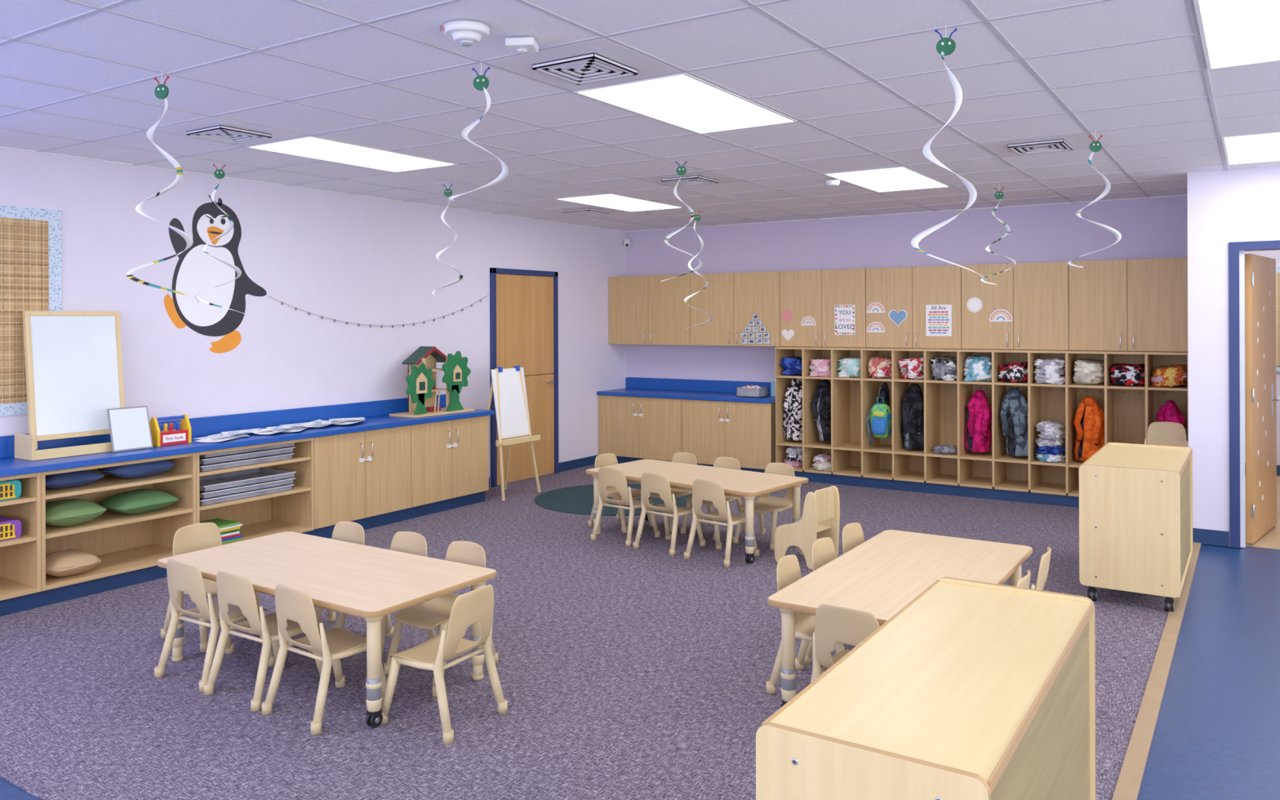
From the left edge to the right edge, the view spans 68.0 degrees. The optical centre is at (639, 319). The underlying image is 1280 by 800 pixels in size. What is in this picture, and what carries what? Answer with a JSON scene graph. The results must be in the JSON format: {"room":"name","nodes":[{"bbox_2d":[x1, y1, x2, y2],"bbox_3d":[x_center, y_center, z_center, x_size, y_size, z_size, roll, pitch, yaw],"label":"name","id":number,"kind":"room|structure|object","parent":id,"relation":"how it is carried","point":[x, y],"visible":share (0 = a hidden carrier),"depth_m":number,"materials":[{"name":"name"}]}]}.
{"room":"preschool classroom","nodes":[
{"label":"preschool classroom","id":0,"kind":"room"},
{"bbox_2d":[0,147,626,487],"bbox_3d":[-3.517,0.313,6.543,0.120,2.750,12.320,0,0,33],"label":"wall","id":1,"kind":"structure","parent":0,"point":[367,261],"depth_m":7.75,"materials":[{"name":"white paint"}]},
{"bbox_2d":[0,204,62,416],"bbox_3d":[-4.110,-0.055,5.508,0.016,1.290,1.420,0,0,33],"label":"bulletin board","id":2,"kind":"object","parent":1,"relation":"attached to","point":[31,279],"visible":0.6,"depth_m":5.90,"materials":[{"name":"paper"}]},
{"bbox_2d":[164,195,266,353],"bbox_3d":[-3.127,-0.333,7.027,0.007,1.165,0.825,0,0,33],"label":"wall decal","id":3,"kind":"object","parent":1,"relation":"attached to","point":[196,272],"visible":0.96,"depth_m":6.99},
{"bbox_2d":[489,267,559,487],"bbox_3d":[-1.186,0.579,9.942,0.070,2.200,1.060,0,0,33],"label":"door","id":4,"kind":"structure","parent":1,"relation":"in","point":[524,304],"depth_m":10.00,"materials":[{"name":"brown wood"}]},
{"bbox_2d":[0,0,1279,231],"bbox_3d":[1.344,-1.131,4.779,10.200,0.100,14.920,0,0,33],"label":"ceiling","id":5,"kind":"structure","parent":0,"point":[364,51],"depth_m":4.54,"materials":[{"name":"tile"}]},
{"bbox_2d":[126,75,199,302],"bbox_3d":[-2.041,-0.571,4.041,0.273,0.992,0.261,0,0,33],"label":"spiral","id":6,"kind":"object","parent":5,"relation":"hanging from","point":[162,91],"visible":1,"depth_m":4.04,"materials":[{"name":"white paper"}]},
{"bbox_2d":[194,164,245,314],"bbox_3d":[-2.801,-0.549,6.313,0.310,1.030,0.294,0,0,33],"label":"spiral","id":7,"kind":"object","parent":5,"relation":"hanging from","point":[219,174],"visible":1,"depth_m":6.32,"materials":[{"name":"white paper"}]},
{"bbox_2d":[154,117,306,146],"bbox_3d":[-2.334,-1.053,5.392,0.604,0.025,0.586,0,0,33],"label":"ceiling vent","id":8,"kind":"object","parent":5,"relation":"in","point":[213,129],"visible":1,"depth_m":5.33,"materials":[{"name":"metal"}]},
{"bbox_2d":[246,135,457,172],"bbox_3d":[-1.834,-1.063,6.159,0.607,0.009,1.200,0,0,33],"label":"ceiling light panel","id":9,"kind":"object","parent":5,"relation":"in","point":[310,147],"depth_m":6.11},
{"bbox_2d":[440,20,489,47],"bbox_3d":[-0.633,-1.034,3.466,0.170,0.064,0.170,0,0,33],"label":"fire alarm","id":10,"kind":"object","parent":5,"relation":"attached to","point":[465,33],"visible":1,"depth_m":3.42,"materials":[{"name":"white plastic"}]},
{"bbox_2d":[448,60,508,200],"bbox_3d":[-0.667,-0.776,3.939,0.241,0.593,0.216,0,0,5],"label":"spiral","id":11,"kind":"object","parent":5,"relation":"hanging from","point":[481,82],"visible":1,"depth_m":3.93,"materials":[{"name":"white paper"}]},
{"bbox_2d":[484,38,681,90],"bbox_3d":[-0.231,-1.062,4.021,0.604,0.025,0.586,0,0,33],"label":"ceiling vent","id":12,"kind":"object","parent":5,"relation":"in","point":[602,61],"visible":1,"depth_m":3.96,"materials":[{"name":"metal"}]},
{"bbox_2d":[555,193,683,212],"bbox_3d":[-0.168,-1.070,8.714,0.607,0.009,1.200,0,0,33],"label":"ceiling light panel","id":13,"kind":"object","parent":5,"relation":"in","point":[611,201],"depth_m":8.68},
{"bbox_2d":[0,0,1279,231],"bbox_3d":[0.667,-1.075,3.740,9.960,0.008,12.200,0,0,33],"label":"grid","id":14,"kind":"object","parent":5,"relation":"attached to","point":[1190,2],"depth_m":4.89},
{"bbox_2d":[573,72,797,133],"bbox_3d":[0.269,-1.072,4.788,0.607,0.009,1.200,0,0,33],"label":"ceiling light panel","id":15,"kind":"object","parent":5,"relation":"in","point":[683,100],"depth_m":4.71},
{"bbox_2d":[636,170,742,186],"bbox_3d":[0.383,-1.064,7.262,0.604,0.025,0.586,0,0,33],"label":"ceiling vent","id":16,"kind":"object","parent":5,"relation":"in","point":[698,178],"visible":0.97,"depth_m":7.19,"materials":[{"name":"metal"}]},
{"bbox_2d":[822,166,951,192],"bbox_3d":[1.934,-1.078,7.343,0.607,0.009,1.200,0,0,33],"label":"ceiling light panel","id":17,"kind":"object","parent":5,"relation":"in","point":[900,178],"depth_m":7.28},
{"bbox_2d":[911,20,986,280],"bbox_3d":[1.100,-0.608,3.416,0.237,0.943,0.251,0,0,-22],"label":"spiral","id":18,"kind":"object","parent":5,"relation":"hanging from","point":[945,46],"visible":1,"depth_m":3.42,"materials":[{"name":"white paper"}]},
{"bbox_2d":[978,132,1094,156],"bbox_3d":[2.486,-1.072,5.891,0.604,0.025,0.586,0,0,33],"label":"ceiling vent","id":19,"kind":"object","parent":5,"relation":"in","point":[1077,141],"visible":1,"depth_m":5.83,"materials":[{"name":"metal"}]},
{"bbox_2d":[1066,135,1121,267],"bbox_3d":[2.601,-0.689,5.438,0.280,0.793,0.288,0,0,33],"label":"spiral","id":20,"kind":"object","parent":5,"relation":"hanging from","point":[1095,146],"visible":1,"depth_m":5.43,"materials":[{"name":"white paper"}]},
{"bbox_2d":[1193,0,1279,70],"bbox_3d":[2.371,-1.080,3.417,0.607,0.009,1.200,0,0,33],"label":"ceiling light panel","id":21,"kind":"object","parent":5,"relation":"in","point":[1233,33],"depth_m":3.55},
{"bbox_2d":[1221,131,1279,164],"bbox_3d":[4.037,-1.086,5.972,0.607,0.009,1.200,0,0,33],"label":"ceiling light panel","id":22,"kind":"object","parent":5,"relation":"in","point":[1261,147],"depth_m":6.01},
{"bbox_2d":[0,473,1279,799],"bbox_3d":[1.355,1.722,4.779,10.200,0.094,14.920,0,0,33],"label":"floor","id":23,"kind":"structure","parent":0,"point":[1216,735],"depth_m":4.27,"materials":[{"name":"blue plastic"}]},
{"bbox_2d":[0,456,1169,799],"bbox_3d":[0.190,1.674,6.589,6.030,0.199,7.960,0,0,33],"label":"carpet","id":24,"kind":"object","parent":23,"relation":"on","point":[643,673],"depth_m":4.47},
{"bbox_2d":[0,472,41,600],"bbox_3d":[-3.969,1.241,5.274,0.497,0.698,0.964,0,0,33],"label":"base cabinet","id":25,"kind":"object","parent":24,"relation":"on","point":[20,557],"visible":0.84,"depth_m":5.57,"materials":[{"name":"brown wood"}]},
{"bbox_2d":[0,394,493,477],"bbox_3d":[-2.914,0.798,6.867,0.528,0.175,4.920,0,0,33],"label":"countertop","id":26,"kind":"structure","parent":25,"relation":"on","point":[375,413],"depth_m":6.99,"materials":[{"name":"blue laminate"}]},
{"bbox_2d":[14,311,124,460],"bbox_3d":[-3.560,0.396,6.046,0.250,0.900,0.700,0,0,33],"label":"easel","id":27,"kind":"object","parent":26,"relation":"on","point":[73,359],"visible":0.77,"depth_m":6.02,"materials":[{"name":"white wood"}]},
{"bbox_2d":[106,405,152,452],"bbox_3d":[-3.309,0.707,6.158,0.076,0.274,0.260,0,0,33],"label":"whiteboard","id":28,"kind":"object","parent":26,"relation":"on","point":[130,429],"visible":1,"depth_m":6.15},
{"bbox_2d":[149,414,191,446],"bbox_3d":[-3.193,0.750,6.441,0.120,0.190,0.240,0,0,33],"label":"toolbox","id":29,"kind":"object","parent":26,"relation":"on","point":[182,434],"visible":0.98,"depth_m":6.41,"materials":[{"name":"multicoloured plastic"}]},
{"bbox_2d":[193,417,365,442],"bbox_3d":[-2.679,0.828,7.237,0.489,0.025,1.616,0,0,33],"label":"drawings","id":30,"kind":"object","parent":26,"relation":"on","point":[224,436],"visible":1,"depth_m":7.17},
{"bbox_2d":[389,346,475,417],"bbox_3d":[-1.860,0.539,8.478,0.320,0.600,0.769,0,0,33],"label":"toy treehouse","id":31,"kind":"object","parent":26,"relation":"on","point":[421,390],"visible":1,"depth_m":8.46,"materials":[{"name":"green wood"}]},
{"bbox_2d":[40,452,196,591],"bbox_3d":[-3.441,1.238,6.083,0.497,0.698,0.964,0,0,33],"label":"shelving unit","id":32,"kind":"object","parent":24,"relation":"on","point":[123,543],"visible":0.39,"depth_m":6.23,"materials":[{"name":"brown wood"}]},
{"bbox_2d":[45,549,101,576],"bbox_3d":[-3.530,1.492,5.824,0.370,0.140,0.351,0,0,33],"label":"pillow","id":33,"kind":"object","parent":32,"relation":"in","point":[70,562],"visible":0.83,"depth_m":5.74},
{"bbox_2d":[44,470,104,488],"bbox_3d":[-3.553,0.981,5.861,0.355,0.108,0.399,0,0,33],"label":"pillow","id":34,"kind":"object","parent":32,"relation":"in","point":[76,478],"visible":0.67,"depth_m":5.77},
{"bbox_2d":[45,498,106,526],"bbox_3d":[-3.535,1.188,5.851,0.373,0.153,0.413,0,0,33],"label":"pillow","id":35,"kind":"object","parent":32,"relation":"in","point":[67,512],"visible":0.75,"depth_m":5.76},
{"bbox_2d":[97,459,175,478],"bbox_3d":[-3.297,0.965,6.218,0.351,0.138,0.462,0,0,33],"label":"pillow","id":36,"kind":"object","parent":32,"relation":"in","point":[152,468],"visible":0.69,"depth_m":6.09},
{"bbox_2d":[100,488,178,514],"bbox_3d":[-3.287,1.193,6.231,0.382,0.142,0.456,0,0,33],"label":"pillow","id":37,"kind":"object","parent":32,"relation":"in","point":[140,500],"visible":0.98,"depth_m":6.12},
{"bbox_2d":[160,522,260,652],"bbox_3d":[-2.269,1.397,5.058,0.413,0.569,0.381,0,0,35],"label":"chair","id":38,"kind":"object","parent":24,"relation":"on","point":[203,535],"visible":0.33,"depth_m":5.11,"materials":[{"name":"beige plastic"}]},
{"bbox_2d":[154,559,275,692],"bbox_3d":[-2.027,1.396,4.545,0.381,0.569,0.413,0,0,31],"label":"chair","id":39,"kind":"object","parent":24,"relation":"on","point":[183,576],"visible":0.79,"depth_m":4.40,"materials":[{"name":"beige plastic"}]},
{"bbox_2d":[195,437,314,545],"bbox_3d":[-2.919,1.236,6.883,0.497,0.698,0.942,0,0,33],"label":"base cabinet","id":40,"kind":"object","parent":24,"relation":"on","point":[291,510],"visible":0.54,"depth_m":7.14,"materials":[{"name":"brown wood"}]},
{"bbox_2d":[199,442,295,471],"bbox_3d":[-2.940,0.967,6.849,0.428,0.132,0.760,0,0,33],"label":"trays","id":41,"kind":"object","parent":40,"relation":"in","point":[220,460],"visible":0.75,"depth_m":6.73,"materials":[{"name":"plastic"}]},
{"bbox_2d":[199,467,296,506],"bbox_3d":[-2.939,1.196,6.849,0.428,0.132,0.760,0,0,33],"label":"trays","id":42,"kind":"object","parent":40,"relation":"in","point":[251,482],"visible":0.87,"depth_m":6.83,"materials":[{"name":"plastic"}]},
{"bbox_2d":[203,570,329,711],"bbox_3d":[-1.698,1.395,4.330,0.381,0.569,0.413,0,0,32],"label":"chair","id":43,"kind":"object","parent":24,"relation":"on","point":[235,589],"visible":0.79,"depth_m":4.18,"materials":[{"name":"beige plastic"}]},
{"bbox_2d":[156,531,497,727],"bbox_3d":[-1.522,1.429,4.559,1.574,0.499,0.774,0,0,33],"label":"table","id":44,"kind":"object","parent":24,"relation":"on","point":[369,583],"visible":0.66,"depth_m":4.41,"materials":[{"name":"brown wood"}]},
{"bbox_2d":[261,583,392,734],"bbox_3d":[-1.349,1.394,4.103,0.381,0.569,0.413,0,0,35],"label":"chair","id":45,"kind":"object","parent":24,"relation":"on","point":[335,644],"visible":0.95,"depth_m":3.99,"materials":[{"name":"beige plastic"}]},
{"bbox_2d":[308,521,366,653],"bbox_3d":[-1.687,1.395,5.046,0.381,0.569,0.413,0,0,35],"label":"chair","id":46,"kind":"object","parent":24,"relation":"on","point":[348,531],"visible":0.26,"depth_m":5.21,"materials":[{"name":"beige plastic"}]},
{"bbox_2d":[313,425,411,528],"bbox_3d":[-2.380,1.234,7.678,0.529,0.698,0.974,0,0,33],"label":"base cabinet","id":47,"kind":"object","parent":24,"relation":"on","point":[358,475],"visible":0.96,"depth_m":7.52,"materials":[{"name":"brown wood"}]},
{"bbox_2d":[335,531,435,660],"bbox_3d":[-1.292,1.394,4.788,0.381,0.569,0.413,0,0,34],"label":"chair","id":48,"kind":"object","parent":24,"relation":"on","point":[409,542],"visible":0.32,"depth_m":4.93,"materials":[{"name":"beige plastic"}]},
{"bbox_2d":[383,541,498,684],"bbox_3d":[-0.957,1.392,4.570,0.381,0.569,0.413,0,0,34],"label":"chair","id":49,"kind":"object","parent":24,"relation":"on","point":[432,613],"visible":0.54,"depth_m":4.59,"materials":[{"name":"beige plastic"}]},
{"bbox_2d":[381,584,507,744],"bbox_3d":[-0.832,1.392,4.002,0.413,0.569,0.381,0,0,31],"label":"chair","id":50,"kind":"object","parent":24,"relation":"on","point":[476,606],"visible":1,"depth_m":3.92,"materials":[{"name":"beige plastic"}]},
{"bbox_2d":[410,415,488,507],"bbox_3d":[-1.852,1.232,8.488,0.529,0.698,0.956,0,0,33],"label":"base cabinet","id":51,"kind":"object","parent":24,"relation":"on","point":[450,459],"visible":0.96,"depth_m":8.33,"materials":[{"name":"brown wood"}]},
{"bbox_2d":[487,365,540,501],"bbox_3d":[-1.273,1.058,9.058,0.433,1.227,0.548,0,0,33],"label":"easel","id":52,"kind":"object","parent":24,"relation":"on","point":[508,386],"visible":0.94,"depth_m":8.98,"materials":[{"name":"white wood"}]},
{"bbox_2d":[534,483,692,515],"bbox_3d":[-0.201,1.671,8.873,1.560,0.006,1.560,0,0,33],"label":"round rug","id":53,"kind":"object","parent":24,"relation":"on","point":[577,500],"visible":0.47,"depth_m":8.70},
{"bbox_2d":[587,453,653,533],"bbox_3d":[-0.152,1.389,7.697,0.413,0.569,0.381,0,0,42],"label":"chair","id":54,"kind":"object","parent":24,"relation":"on","point":[606,459],"visible":0.48,"depth_m":7.72,"materials":[{"name":"beige plastic"}]},
{"bbox_2d":[590,466,660,546],"bbox_3d":[-0.109,1.389,7.250,0.381,0.569,0.413,0,0,37],"label":"chair","id":55,"kind":"object","parent":24,"relation":"on","point":[607,477],"visible":0.93,"depth_m":7.12,"materials":[{"name":"beige plastic"}]},
{"bbox_2d":[598,395,681,461],"bbox_3d":[0.137,1.224,10.994,1.123,0.698,0.632,0,0,33],"label":"base cabinet","id":56,"kind":"object","parent":24,"relation":"on","point":[634,427],"visible":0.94,"depth_m":10.75,"materials":[{"name":"brown wood"}]},
{"bbox_2d":[596,377,775,403],"bbox_3d":[0.589,0.784,10.701,2.207,0.175,0.629,0,0,33],"label":"countertop","id":57,"kind":"structure","parent":56,"relation":"on","point":[661,388],"depth_m":10.87,"materials":[{"name":"blue laminate"}]},
{"bbox_2d":[632,472,705,555],"bbox_3d":[0.218,1.388,6.974,0.381,0.569,0.413,0,0,40],"label":"chair","id":58,"kind":"object","parent":24,"relation":"on","point":[651,482],"visible":0.94,"depth_m":6.87,"materials":[{"name":"beige plastic"}]},
{"bbox_2d":[586,458,808,563],"bbox_3d":[0.409,1.422,7.202,1.574,0.499,0.774,0,0,40],"label":"table","id":59,"kind":"object","parent":24,"relation":"on","point":[748,485],"visible":0.66,"depth_m":6.99,"materials":[{"name":"brown wood"}]},
{"bbox_2d":[680,457,745,540],"bbox_3d":[0.581,1.386,7.446,0.381,0.569,0.413,0,0,42],"label":"chair","id":60,"kind":"object","parent":24,"relation":"on","point":[720,462],"visible":0.41,"depth_m":7.45,"materials":[{"name":"beige plastic"}]},
{"bbox_2d":[684,479,759,567],"bbox_3d":[0.577,1.386,6.672,0.381,0.569,0.413,0,0,40],"label":"chair","id":61,"kind":"object","parent":24,"relation":"on","point":[702,490],"visible":0.94,"depth_m":6.55,"materials":[{"name":"beige plastic"}]},
{"bbox_2d":[681,399,775,469],"bbox_3d":[1.060,1.221,10.392,1.078,0.698,0.632,0,0,33],"label":"base cabinet","id":62,"kind":"object","parent":24,"relation":"on","point":[744,432],"visible":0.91,"depth_m":10.11,"materials":[{"name":"brown wood"}]},
{"bbox_2d":[733,462,795,550],"bbox_3d":[0.959,1.385,7.129,0.381,0.569,0.413,0,0,41],"label":"chair","id":63,"kind":"object","parent":24,"relation":"on","point":[765,504],"visible":0.76,"depth_m":7.15,"materials":[{"name":"beige plastic"}]},
{"bbox_2d":[774,485,839,569],"bbox_3d":[1.152,1.409,6.535,0.334,0.520,0.320,0,0,41],"label":"armchair","id":64,"kind":"object","parent":24,"relation":"on","point":[820,517],"visible":0.84,"depth_m":6.44,"materials":[{"name":"brown wood"}]},
{"bbox_2d":[765,554,852,693],"bbox_3d":[0.831,1.385,4.302,0.413,0.569,0.381,0,0,31],"label":"chair","id":65,"kind":"object","parent":24,"relation":"on","point":[788,569],"visible":0.41,"depth_m":4.35,"materials":[{"name":"beige plastic"}]},
{"bbox_2d":[774,346,863,476],"bbox_3d":[1.946,0.926,9.893,0.940,1.280,0.497,0,0,33],"label":"cubby unit","id":66,"kind":"object","parent":24,"relation":"on","point":[845,446],"visible":0.53,"depth_m":9.88,"materials":[{"name":"brown wood"}]},
{"bbox_2d":[782,377,802,440],"bbox_3d":[1.650,0.935,10.014,0.279,0.661,0.199,0,0,33],"label":"coat","id":67,"kind":"object","parent":66,"relation":"hanging from","point":[793,401],"visible":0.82,"depth_m":9.96,"materials":[{"name":"fabric"}]},
{"bbox_2d":[811,379,831,441],"bbox_3d":[1.924,0.935,9.834,0.253,0.639,0.196,0,0,33],"label":"coat","id":68,"kind":"object","parent":66,"relation":"hanging from","point":[821,402],"visible":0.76,"depth_m":9.79,"materials":[{"name":"black fabric"}]},
{"bbox_2d":[803,537,836,664],"bbox_3d":[1.055,1.384,4.646,0.413,0.569,0.381,0,0,35],"label":"chair","id":69,"kind":"object","parent":24,"relation":"on","point":[823,551],"visible":0.26,"depth_m":4.75,"materials":[{"name":"beige plastic"}]},
{"bbox_2d":[810,604,879,682],"bbox_3d":[0.895,1.385,3.792,0.381,0.569,0.413,0,0,35],"label":"chair","id":70,"kind":"object","parent":24,"relation":"on","point":[833,624],"visible":0.41,"depth_m":3.67,"materials":[{"name":"beige plastic"}]},
{"bbox_2d":[767,529,1032,707],"bbox_3d":[1.273,1.419,4.426,0.774,0.499,1.574,0,0,33],"label":"table","id":71,"kind":"object","parent":24,"relation":"on","point":[879,576],"visible":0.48,"depth_m":4.36,"materials":[{"name":"brown wood"}]},
{"bbox_2d":[861,347,964,485],"bbox_3d":[2.734,0.923,9.380,0.940,1.280,0.497,0,0,33],"label":"cubby unit","id":72,"kind":"object","parent":24,"relation":"on","point":[887,458],"visible":0.58,"depth_m":9.42,"materials":[{"name":"brown wood"}]},
{"bbox_2d":[866,396,892,447],"bbox_3d":[2.391,1.017,9.433,0.229,0.496,0.172,0,0,33],"label":"backpack","id":73,"kind":"object","parent":72,"relation":"in","point":[880,414],"visible":1,"depth_m":9.38,"materials":[{"name":"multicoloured fabric"}]},
{"bbox_2d":[900,383,924,449],"bbox_3d":[2.701,0.948,9.337,0.273,0.646,0.213,0,0,33],"label":"coat","id":74,"kind":"object","parent":72,"relation":"hanging from","point":[912,424],"visible":0.9,"depth_m":9.27,"materials":[{"name":"black fabric"}]},
{"bbox_2d":[929,356,957,380],"bbox_3d":[2.990,0.470,9.203,0.286,0.218,0.406,0,0,33],"label":"folded blanket","id":75,"kind":"object","parent":72,"relation":"in","point":[943,368],"visible":0.74,"depth_m":9.06,"materials":[{"name":"black fabric"}]},
{"bbox_2d":[755,577,1095,799],"bbox_3d":[0.818,1.260,2.451,0.475,0.819,1.372,0,0,33],"label":"storage cabinet","id":76,"kind":"object","parent":24,"relation":"on","point":[972,690],"visible":1,"depth_m":2.21,"materials":[{"name":"brown wood"}]},
{"bbox_2d":[958,348,1069,495],"bbox_3d":[3.521,0.920,8.866,0.940,1.280,0.497,0,0,33],"label":"cubby unit","id":77,"kind":"object","parent":24,"relation":"on","point":[993,468],"visible":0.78,"depth_m":8.90,"materials":[{"name":"brown wood"}]},
{"bbox_2d":[963,354,991,381],"bbox_3d":[3.239,0.457,9.012,0.286,0.243,0.403,0,0,33],"label":"folded blanket","id":78,"kind":"object","parent":77,"relation":"in","point":[979,367],"visible":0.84,"depth_m":8.88,"materials":[{"name":"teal fabric"}]},
{"bbox_2d":[964,390,991,452],"bbox_3d":[3.210,0.959,8.995,0.247,0.580,0.200,0,0,33],"label":"coat","id":79,"kind":"object","parent":77,"relation":"hanging from","point":[978,436],"visible":1,"depth_m":8.94,"materials":[{"name":"fabric"}]},
{"bbox_2d":[997,361,1027,382],"bbox_3d":[3.514,0.482,8.860,0.286,0.190,0.419,0,0,33],"label":"folded blanket","id":80,"kind":"object","parent":77,"relation":"in","point":[1014,371],"visible":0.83,"depth_m":8.70,"materials":[{"name":"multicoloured fabric"}]},
{"bbox_2d":[1000,387,1027,456],"bbox_3d":[3.491,0.944,8.810,0.267,0.629,0.193,0,0,33],"label":"coat","id":81,"kind":"object","parent":77,"relation":"hanging from","point":[1014,410],"visible":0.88,"depth_m":8.76,"materials":[{"name":"fabric"}]},
{"bbox_2d":[1033,358,1065,384],"bbox_3d":[3.766,0.463,8.674,0.286,0.227,0.413,0,0,33],"label":"folded blanket","id":82,"kind":"object","parent":77,"relation":"in","point":[1052,371],"visible":0.87,"depth_m":8.53,"materials":[{"name":"white fabric"}]},
{"bbox_2d":[1034,420,1065,462],"bbox_3d":[3.740,1.104,8.630,0.280,0.356,0.346,0,0,33],"label":"bundle","id":83,"kind":"object","parent":77,"relation":"in","point":[1050,448],"visible":1,"depth_m":8.54,"materials":[{"name":"white fabric"}]},
{"bbox_2d":[1066,350,1188,496],"bbox_3d":[4.308,0.917,8.354,0.938,1.280,0.497,0,0,33],"label":"cubby unit","id":84,"kind":"object","parent":24,"relation":"on","point":[1129,411],"visible":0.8,"depth_m":8.49,"materials":[{"name":"brown wood"}]},
{"bbox_2d":[1072,359,1104,384],"bbox_3d":[4.031,0.467,8.502,0.280,0.217,0.412,0,0,33],"label":"folded blanket","id":85,"kind":"object","parent":84,"relation":"in","point":[1086,371],"visible":0.96,"depth_m":8.37,"materials":[{"name":"beige fabric"}]},
{"bbox_2d":[1073,395,1104,461],"bbox_3d":[4.017,0.969,8.471,0.269,0.574,0.198,0,0,33],"label":"coat","id":86,"kind":"object","parent":84,"relation":"hanging from","point":[1089,420],"visible":0.9,"depth_m":8.42,"materials":[{"name":"orange fabric"}]},
{"bbox_2d":[1109,363,1145,386],"bbox_3d":[4.293,0.483,8.334,0.286,0.183,0.419,0,0,33],"label":"folded blanket","id":87,"kind":"object","parent":84,"relation":"in","point":[1122,374],"visible":0.95,"depth_m":8.20,"materials":[{"name":"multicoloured fabric"}]},
{"bbox_2d":[1150,364,1186,387],"bbox_3d":[4.560,0.480,8.171,0.286,0.185,0.396,0,0,33],"label":"folded blanket","id":88,"kind":"object","parent":84,"relation":"in","point":[1171,375],"visible":0.97,"depth_m":8.03,"materials":[{"name":"orange fabric"}]},
{"bbox_2d":[1079,442,1192,611],"bbox_3d":[3.136,1.256,5.957,0.520,0.809,1.206,0,0,33],"label":"cabinet","id":89,"kind":"object","parent":24,"relation":"on","point":[1135,500],"visible":0.99,"depth_m":5.49,"materials":[{"name":"brown wood"}]},
{"bbox_2d":[1144,422,1188,447],"bbox_3d":[4.130,1.240,7.464,0.381,0.833,0.449,0,0,33],"label":"chairs","id":90,"kind":"object","parent":24,"relation":"on","point":[1163,433],"visible":0.13,"depth_m":7.63,"materials":[{"name":"beige plastic"}]},
{"bbox_2d":[1111,542,1200,799],"bbox_3d":[2.335,1.665,4.295,0.070,0.012,6.540,0,0,33],"label":"trim","id":91,"kind":"structure","parent":23,"relation":"on","point":[1130,779],"depth_m":4.11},
{"bbox_2d":[626,195,1187,382],"bbox_3d":[2.437,0.289,9.944,6.140,2.750,0.120,0,0,33],"label":"wall","id":92,"kind":"structure","parent":0,"point":[1155,228],"depth_m":9.87,"materials":[{"name":"purple paint"}]},
{"bbox_2d":[608,274,690,345],"bbox_3d":[0.188,-0.108,11.089,1.114,0.797,0.412,0,0,33],"label":"upper cabinet","id":93,"kind":"object","parent":92,"relation":"attached to","point":[643,309],"visible":0.97,"depth_m":10.93,"materials":[{"name":"brown wood"}]},
{"bbox_2d":[689,271,780,346],"bbox_3d":[1.113,-0.112,10.485,1.094,0.797,0.412,0,0,33],"label":"upper cabinet","id":94,"kind":"object","parent":92,"relation":"attached to","point":[731,299],"visible":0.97,"depth_m":10.35,"materials":[{"name":"brown wood"}]},
{"bbox_2d":[741,314,769,344],"bbox_3d":[1.239,0.102,10.196,0.340,0.324,0.004,0,0,33],"label":"cluster","id":95,"kind":"object","parent":94,"relation":"attached to","point":[754,317],"visible":1,"depth_m":10.19,"materials":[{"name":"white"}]},
{"bbox_2d":[779,268,866,347],"bbox_3d":[1.966,-0.115,9.930,0.939,0.797,0.412,0,0,33],"label":"upper cabinet","id":96,"kind":"object","parent":92,"relation":"attached to","point":[815,294],"visible":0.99,"depth_m":9.79,"materials":[{"name":"brown wood"}]},
{"bbox_2d":[835,304,855,334],"bbox_3d":[2.083,0.003,9.645,0.215,0.305,0.004,0,0,33],"label":"poster","id":97,"kind":"object","parent":96,"relation":"attached to","point":[844,314],"visible":1,"depth_m":9.64,"materials":[{"name":"white paper"}]},
{"bbox_2d":[866,265,961,348],"bbox_3d":[2.753,-0.118,9.416,0.939,0.797,0.412,0,0,33],"label":"upper cabinet","id":98,"kind":"object","parent":92,"relation":"attached to","point":[908,289],"visible":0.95,"depth_m":9.28,"materials":[{"name":"brown wood"}]},
{"bbox_2d":[925,304,951,336],"bbox_3d":[2.874,0.008,9.129,0.245,0.300,0.004,0,0,33],"label":"poster","id":99,"kind":"object","parent":98,"relation":"attached to","point":[938,317],"visible":1,"depth_m":9.13,"materials":[{"name":"white paper"}]},
{"bbox_2d":[961,261,1069,350],"bbox_3d":[3.541,-0.121,8.903,0.939,0.797,0.412,0,0,33],"label":"upper cabinet","id":100,"kind":"object","parent":92,"relation":"attached to","point":[1035,295],"visible":0.91,"depth_m":8.73,"materials":[{"name":"brown wood"}]},
{"bbox_2d":[1068,257,1187,351],"bbox_3d":[4.327,-0.124,8.390,0.937,0.797,0.412,0,0,33],"label":"upper cabinet","id":101,"kind":"object","parent":92,"relation":"attached to","point":[1141,304],"visible":0.84,"depth_m":8.23,"materials":[{"name":"brown wood"}]},
{"bbox_2d":[1186,165,1279,534],"bbox_3d":[5.766,0.276,6.042,3.940,2.750,0.120,0,0,33],"label":"wall","id":102,"kind":"structure","parent":0,"point":[1224,206],"depth_m":6.97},
{"bbox_2d":[1192,528,1229,546],"bbox_3d":[4.192,1.603,6.993,0.255,0.110,0.012,0,0,33],"label":"baseboard","id":103,"kind":"structure","parent":102,"relation":"attached to","point":[1205,536],"depth_m":6.98,"materials":[{"name":"blue rubber"}]},
{"bbox_2d":[1228,240,1279,548],"bbox_3d":[4.804,0.545,6.670,1.120,2.220,0.160,0,0,33],"label":"door frame","id":104,"kind":"structure","parent":102,"relation":"attached to","point":[1236,250],"depth_m":6.89,"materials":[{"name":"blue paint"}]},
{"bbox_2d":[1244,253,1279,543],"bbox_3d":[4.809,0.580,7.284,0.110,2.130,0.913,0,0,43],"label":"door","id":105,"kind":"structure","parent":102,"relation":"in","point":[1260,271],"depth_m":7.17,"materials":[{"name":"brown wood"}]},
{"bbox_2d":[1244,249,1279,465],"bbox_3d":[7.963,0.271,9.302,3.820,2.756,0.120,0,0,33],"label":"wall","id":106,"kind":"structure","parent":0,"point":[1275,254],"depth_m":10.03,"materials":[{"name":"white paint"}]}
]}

